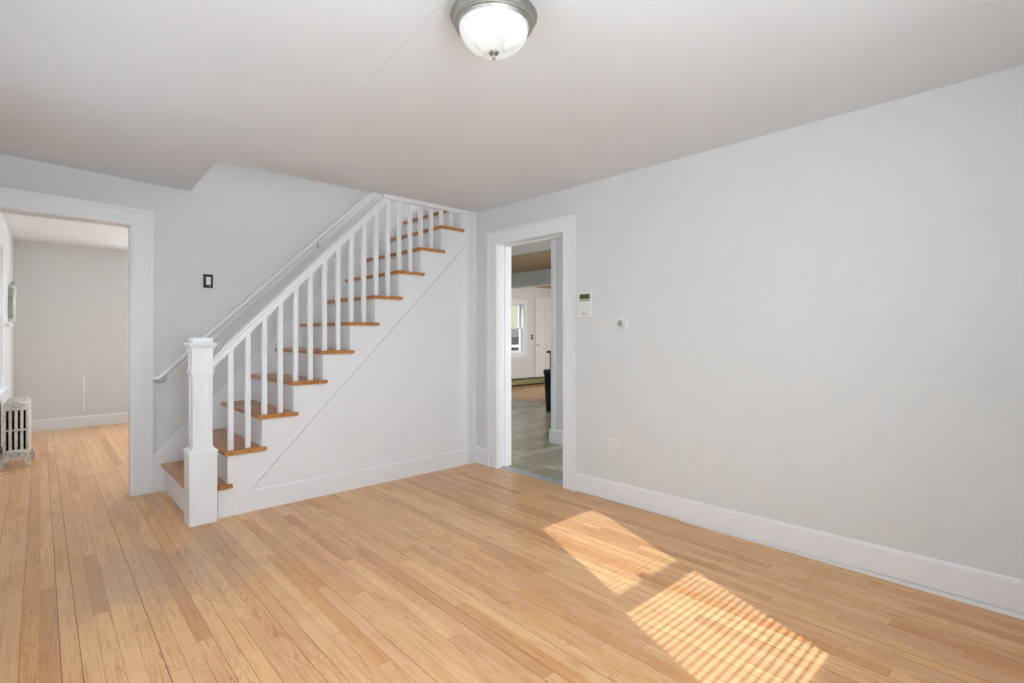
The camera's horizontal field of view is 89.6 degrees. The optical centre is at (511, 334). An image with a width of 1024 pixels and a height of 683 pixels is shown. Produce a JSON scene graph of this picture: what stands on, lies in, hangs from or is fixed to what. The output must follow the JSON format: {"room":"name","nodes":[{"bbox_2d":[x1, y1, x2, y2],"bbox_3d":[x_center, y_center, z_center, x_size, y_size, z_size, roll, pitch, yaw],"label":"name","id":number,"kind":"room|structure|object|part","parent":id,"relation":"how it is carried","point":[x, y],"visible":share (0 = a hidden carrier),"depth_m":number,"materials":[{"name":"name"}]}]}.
{"room":"empty living room","nodes":[
{"label":"empty living room","id":0,"kind":"room"},
{"bbox_2d":[0,213,13,447],"bbox_3d":[-5.027,0.034,4.962,0.150,2.432,3.990,0,0,-41],"label":"wall","id":1,"kind":"structure","parent":0,"point":[8,240],"depth_m":5.68,"materials":[{"name":"paint"}]},
{"bbox_2d":[0,444,2,469],"bbox_3d":[-4.967,1.171,5.022,0.018,0.158,3.980,0,0,-41],"label":"baseboard","id":2,"kind":"structure","parent":1,"relation":"attached to","point":[1,448],"depth_m":4.83,"materials":[{"name":"paint"}]},
{"bbox_2d":[0,231,9,399],"bbox_3d":[-4.549,-0.170,4.464,0.206,1.560,1.590,0,0,-41],"label":"window","id":3,"kind":"structure","parent":1,"relation":"in","point":[3,388],"depth_m":4.99,"materials":[{"name":"paint"}]},
{"bbox_2d":[5,323,13,326],"bbox_3d":[-5.479,-0.100,5.617,0.040,0.030,0.690,0,0,-41],"label":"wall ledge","id":4,"kind":"object","parent":1,"relation":"attached to","point":[6,324],"visible":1,"depth_m":5.41,"materials":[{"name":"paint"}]},
{"bbox_2d":[8,282,16,321],"bbox_3d":[-5.633,-0.368,5.810,0.068,0.456,0.198,0,0,-43],"label":"wall phone","id":5,"kind":"object","parent":1,"relation":"attached to","point":[12,290],"visible":1,"depth_m":5.75,"materials":[{"name":"white plastic"}]},
{"bbox_3d":[-5.594,-0.350,5.758,0.039,0.340,0.010,0,0,-41],"label":"panel","id":6,"kind":"part","parent":5,"relation":"part of","materials":[{"name":"white plastic"}]},
{"bbox_2d":[1,213,127,250],"bbox_3d":[-3.875,-1.316,6.145,3.636,0.268,4.130,0,0,-43],"label":"ceiling","id":7,"kind":"structure","parent":0,"point":[23,228],"depth_m":5.98,"materials":[{"name":"paint"}]},
{"bbox_2d":[0,154,407,454],"bbox_3d":[-1.751,-1.300,5.202,5.450,5.100,0.150,0,0,-43],"label":"wall","id":8,"kind":"structure","parent":0,"point":[238,225],"depth_m":4.37,"materials":[{"name":"paint"}]},
{"bbox_2d":[0,186,152,495],"bbox_3d":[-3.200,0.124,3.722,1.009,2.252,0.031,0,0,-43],"label":"trim","id":9,"kind":"structure","parent":8,"relation":"attached to","point":[141,220],"depth_m":4.00,"materials":[{"name":"paint"}]},
{"bbox_2d":[203,274,212,287],"bbox_3d":[-2.557,-0.448,4.337,0.072,0.115,0.012,0,0,-43],"label":"light switch","id":10,"kind":"object","parent":8,"relation":"attached to","point":[207,278],"visible":1,"depth_m":4.33,"materials":[{"name":"black plastic"}]},
{"bbox_2d":[152,192,377,382],"bbox_3d":[-2.001,-0.733,4.820,2.266,2.240,0.066,0,0,-43],"label":"wall handrail","id":11,"kind":"object","parent":8,"relation":"attached to","point":[179,362],"visible":0.77,"depth_m":4.64,"materials":[{"name":"paint"}]},
{"bbox_2d":[14,241,550,419],"bbox_3d":[-2.345,0.034,10.302,11.550,2.432,0.150,0,0,-43],"label":"wall","id":12,"kind":"structure","parent":0,"point":[71,324],"depth_m":6.91,"materials":[{"name":"paint"}]},
{"bbox_2d":[31,412,127,431],"bbox_3d":[-5.068,1.177,7.639,3.336,0.147,0.018,0,0,-43],"label":"baseboard","id":13,"kind":"structure","parent":12,"relation":"attached to","point":[114,418],"depth_m":6.92,"materials":[{"name":"paint"}]},
{"bbox_2d":[83,376,84,411],"bbox_3d":[-5.791,0.805,6.967,0.022,0.490,0.012,0,0,-43],"label":"cable cover","id":14,"kind":"object","parent":12,"relation":"attached to","point":[83,376],"visible":1,"depth_m":6.96,"materials":[{"name":"paint"}]},
{"bbox_2d":[511,299,528,357],"bbox_3d":[-0.121,-0.145,12.345,1.290,1.410,0.205,0,0,-43],"label":"window","id":15,"kind":"structure","parent":12,"relation":"in","point":[522,304],"depth_m":12.66,"materials":[{"name":"paint"}]},
{"bbox_3d":[-0.165,-0.430,12.392,0.990,0.600,0.035,0,0,-43],"label":"sash","id":16,"kind":"part","parent":15,"relation":"part of","materials":[{"name":"paint"}]},
{"bbox_3d":[-0.134,0.135,12.359,0.990,0.610,0.035,0,0,-43],"label":"sash","id":17,"kind":"part","parent":15,"relation":"part of","materials":[{"name":"paint"}]},
{"bbox_2d":[511,376,543,386],"bbox_3d":[-0.294,1.156,12.061,3.450,0.190,0.082,0,0,-43],"label":"baseboard heater","id":18,"kind":"object","parent":12,"relation":"attached to","point":[524,381],"visible":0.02,"depth_m":12.65,"materials":[{"name":"beige metal"}]},
{"bbox_2d":[535,297,550,376],"bbox_3d":[0.852,0.155,13.142,0.700,2.190,0.070,0,0,-43],"label":"door","id":19,"kind":"structure","parent":12,"relation":"in","point":[542,304],"depth_m":13.08,"materials":[{"name":"paint"}]},
{"bbox_2d":[0,384,1023,682],"bbox_3d":[0.907,1.290,6.825,11.550,0.080,9.670,0,0,-43],"label":"floor","id":20,"kind":"structure","parent":0,"point":[473,572],"depth_m":2.48,"materials":[{"name":"brown wood"}]},
{"bbox_2d":[1,397,35,468],"bbox_3d":[-4.778,0.941,4.992,0.244,0.618,0.439,0,0,-43],"label":"radiator","id":21,"kind":"object","parent":20,"relation":"on","point":[16,411],"visible":1,"depth_m":4.83,"materials":[{"name":"silver metal"}]},
{"bbox_3d":[-4.713,1.195,4.795,0.071,0.110,0.042,0,0,-43],"label":"leg","id":22,"kind":"part","parent":21,"relation":"part of","materials":[{"name":"silver metal"}]},
{"bbox_3d":[-4.606,1.195,4.887,0.071,0.110,0.042,0,0,-43],"label":"leg","id":23,"kind":"part","parent":21,"relation":"part of","materials":[{"name":"silver metal"}]},
{"bbox_2d":[153,198,476,526],"bbox_3d":[-1.533,-0.215,4.574,2.589,2.931,1.065,0,0,-43],"label":"staircase","id":24,"kind":"structure","parent":20,"relation":"on","point":[373,381],"depth_m":4.25,"materials":[{"name":"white wood"}]},
{"bbox_3d":[-2.083,1.017,3.448,0.162,0.466,0.162,0,0,-43],"label":"newel post","id":25,"kind":"part","parent":24,"relation":"part of","materials":[{"name":"paint"}]},
{"bbox_3d":[-2.083,0.763,3.448,0.172,0.042,0.172,0,0,-43],"label":"moulding","id":26,"kind":"part","parent":24,"relation":"part of","materials":[{"name":"paint"}]},
{"bbox_3d":[-1.861,0.835,3.610,0.234,0.012,0.010,0,0,-43],"label":"cove moulding","id":27,"kind":"part","parent":24,"relation":"part of","materials":[{"name":"paint"}]},
{"bbox_3d":[-1.698,0.610,3.761,0.234,0.012,0.010,0,0,-43],"label":"cove moulding","id":28,"kind":"part","parent":24,"relation":"part of","materials":[{"name":"paint"}]},
{"bbox_3d":[-1.552,-0.458,3.955,1.365,1.405,0.072,0,0,-43],"label":"banister rail","id":29,"kind":"part","parent":24,"relation":"part of","materials":[{"name":"paint"}]},
{"bbox_3d":[-1.536,0.385,3.913,0.234,0.012,0.010,0,0,-43],"label":"cove moulding","id":30,"kind":"part","parent":24,"relation":"part of","materials":[{"name":"paint"}]},
{"bbox_3d":[-1.374,0.160,4.065,0.234,0.012,0.010,0,0,-43],"label":"cove moulding","id":31,"kind":"part","parent":24,"relation":"part of","materials":[{"name":"paint"}]},
{"bbox_3d":[-1.125,0.185,4.318,1.996,2.130,0.008,0,0,-43],"label":"panel","id":32,"kind":"part","parent":24,"relation":"part of","materials":[{"name":"paint"}]},
{"bbox_3d":[-1.103,1.171,4.339,2.056,0.158,0.018,0,0,-43],"label":"board","id":33,"kind":"part","parent":24,"relation":"part of","materials":[{"name":"paint"}]},
{"bbox_3d":[-1.212,-0.066,4.217,0.234,0.012,0.010,0,0,-43],"label":"cove moulding","id":34,"kind":"part","parent":24,"relation":"part of","materials":[{"name":"paint"}]},
{"bbox_3d":[-1.049,-0.291,4.369,0.234,0.012,0.010,0,0,-43],"label":"cove moulding","id":35,"kind":"part","parent":24,"relation":"part of","materials":[{"name":"paint"}]},
{"bbox_3d":[-0.887,-0.516,4.520,0.234,0.012,0.010,0,0,-43],"label":"cove moulding","id":36,"kind":"part","parent":24,"relation":"part of","materials":[{"name":"paint"}]},
{"bbox_3d":[-0.725,-0.741,4.672,0.234,0.012,0.010,0,0,-43],"label":"cove moulding","id":37,"kind":"part","parent":24,"relation":"part of","materials":[{"name":"paint"}]},
{"bbox_3d":[-0.562,-0.967,4.824,0.234,0.012,0.010,0,0,-43],"label":"cove moulding","id":38,"kind":"part","parent":24,"relation":"part of","materials":[{"name":"paint"}]},
{"bbox_2d":[543,369,550,411],"bbox_3d":[0.677,0.907,8.411,0.336,0.686,0.336,0,0,-43],"label":"trash bin","id":39,"kind":"object","parent":20,"relation":"on","point":[547,372],"visible":0.33,"depth_m":8.31,"materials":[{"name":"black plastic"}]},
{"bbox_2d":[0,0,1023,288],"bbox_3d":[0.907,-1.314,6.825,11.550,0.272,9.670,0,0,-43],"label":"ceiling","id":40,"kind":"structure","parent":0,"point":[375,96],"depth_m":2.42,"materials":[{"name":"paint"}]},
{"bbox_2d":[450,0,536,60],"bbox_3d":[-0.064,-1.074,1.818,0.307,0.216,0.307,0,0,-43],"label":"ceiling light","id":41,"kind":"object","parent":40,"relation":"attached to","point":[493,30],"visible":1,"depth_m":1.74,"materials":[{"name":"white glass"}]},
{"bbox_2d":[511,269,550,288],"bbox_3d":[1.811,-1.039,8.164,0.200,0.278,8.650,0,0,-43],"label":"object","id":42,"kind":"structure","parent":40,"relation":"attached to","point":[536,278],"depth_m":9.59,"materials":[{"name":"paint"}]},
{"bbox_2d":[555,238,562,430],"bbox_3d":[1.380,0.034,5.214,0.360,2.432,2.330,0,0,-43],"label":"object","id":43,"kind":"structure","parent":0,"point":[558,242],"depth_m":5.85,"materials":[{"name":"paint"}]},
{"bbox_2d":[551,239,554,429],"bbox_3d":[0.471,-0.046,5.918,0.006,2.272,0.060,0,0,-43],"label":"trim","id":44,"kind":"structure","parent":43,"relation":"attached to","point":[552,240],"depth_m":5.91,"materials":[{"name":"paint"}]},
{"bbox_2d":[549,429,562,445],"bbox_3d":[1.374,1.171,5.222,0.398,0.158,2.350,0,0,-43],"label":"baseboard","id":45,"kind":"structure","parent":43,"relation":"attached to","point":[555,436],"depth_m":5.87,"materials":[{"name":"paint"}]},
{"bbox_2d":[477,65,1023,613],"bbox_3d":[-0.593,0.034,5.423,0.171,2.432,9.670,0,0,-43],"label":"wall","id":46,"kind":"structure","parent":0,"point":[824,332],"depth_m":2.82,"materials":[{"name":"paint"}]},
{"bbox_2d":[382,194,477,216],"bbox_3d":[-0.715,-1.166,4.688,1.011,0.036,0.037,0,0,-43],"label":"trim","id":47,"kind":"structure","parent":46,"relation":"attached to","point":[386,196],"depth_m":4.63,"materials":[{"name":"paint"}]},
{"bbox_2d":[498,232,562,467],"bbox_3d":[0.209,0.200,4.564,0.176,2.101,0.852,0,0,-43],"label":"trim","id":48,"kind":"structure","parent":46,"relation":"attached to","point":[504,250],"depth_m":4.86,"materials":[{"name":"paint"}]},
{"bbox_2d":[487,214,575,490],"bbox_3d":[0.136,0.146,4.495,0.032,2.207,1.064,0,0,-43],"label":"trim","id":49,"kind":"structure","parent":46,"relation":"attached to","point":[565,224],"depth_m":4.19,"materials":[{"name":"paint"}]},
{"bbox_2d":[501,466,562,485],"bbox_3d":[0.200,1.246,4.555,0.085,0.009,0.820,0,0,-43],"label":"threshold","id":50,"kind":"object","parent":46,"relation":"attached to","point":[503,467],"depth_m":4.54,"materials":[{"name":"metal"}]},
{"bbox_2d":[578,292,594,317],"bbox_3d":[0.576,-0.228,4.021,0.036,0.200,0.146,0,0,-43],"label":"thermostat","id":51,"kind":"object","parent":46,"relation":"attached to","point":[586,300],"visible":1,"depth_m":4.00,"materials":[{"name":"white plastic"}]},
{"bbox_2d":[608,437,617,454],"bbox_3d":[0.755,0.837,3.849,0.011,0.122,0.086,0,0,-43],"label":"wall outlet","id":52,"kind":"object","parent":46,"relation":"attached to","point":[612,442],"visible":1,"depth_m":3.85,"materials":[{"name":"white plastic"}]},
{"bbox_2d":[616,316,628,330],"bbox_3d":[0.800,-0.080,3.781,0.037,0.112,0.112,0,0,-43],"label":"dial","id":53,"kind":"object","parent":46,"relation":"attached to","point":[622,323],"visible":1,"depth_m":3.77,"materials":[{"name":"white plastic"}]},
{"bbox_2d":[475,446,1023,619],"bbox_3d":[1.091,1.162,3.485,0.018,0.175,4.229,0,0,-43],"label":"baseboard","id":54,"kind":"structure","parent":46,"relation":"attached to","point":[1000,590],"depth_m":2.81,"materials":[{"name":"paint"}]},
{"label":"outside","id":55,"kind":"structure","parent":0,"visible":0},
{"bbox_3d":[-1.354,1.800,12.426,65.000,0.100,70.000,0,0,-43],"label":"ground","id":56,"kind":"structure","parent":55,"visible":0},
{"bbox_2d":[511,306,518,350],"bbox_3d":[-1.511,-3.000,25.768,15.600,9.500,7.100,0,0,-43],"label":"neighbouring house","id":57,"kind":"structure","parent":56,"relation":"on","point":[514,309],"depth_m":23.34,"materials":[{"name":"beige"}]}
]}

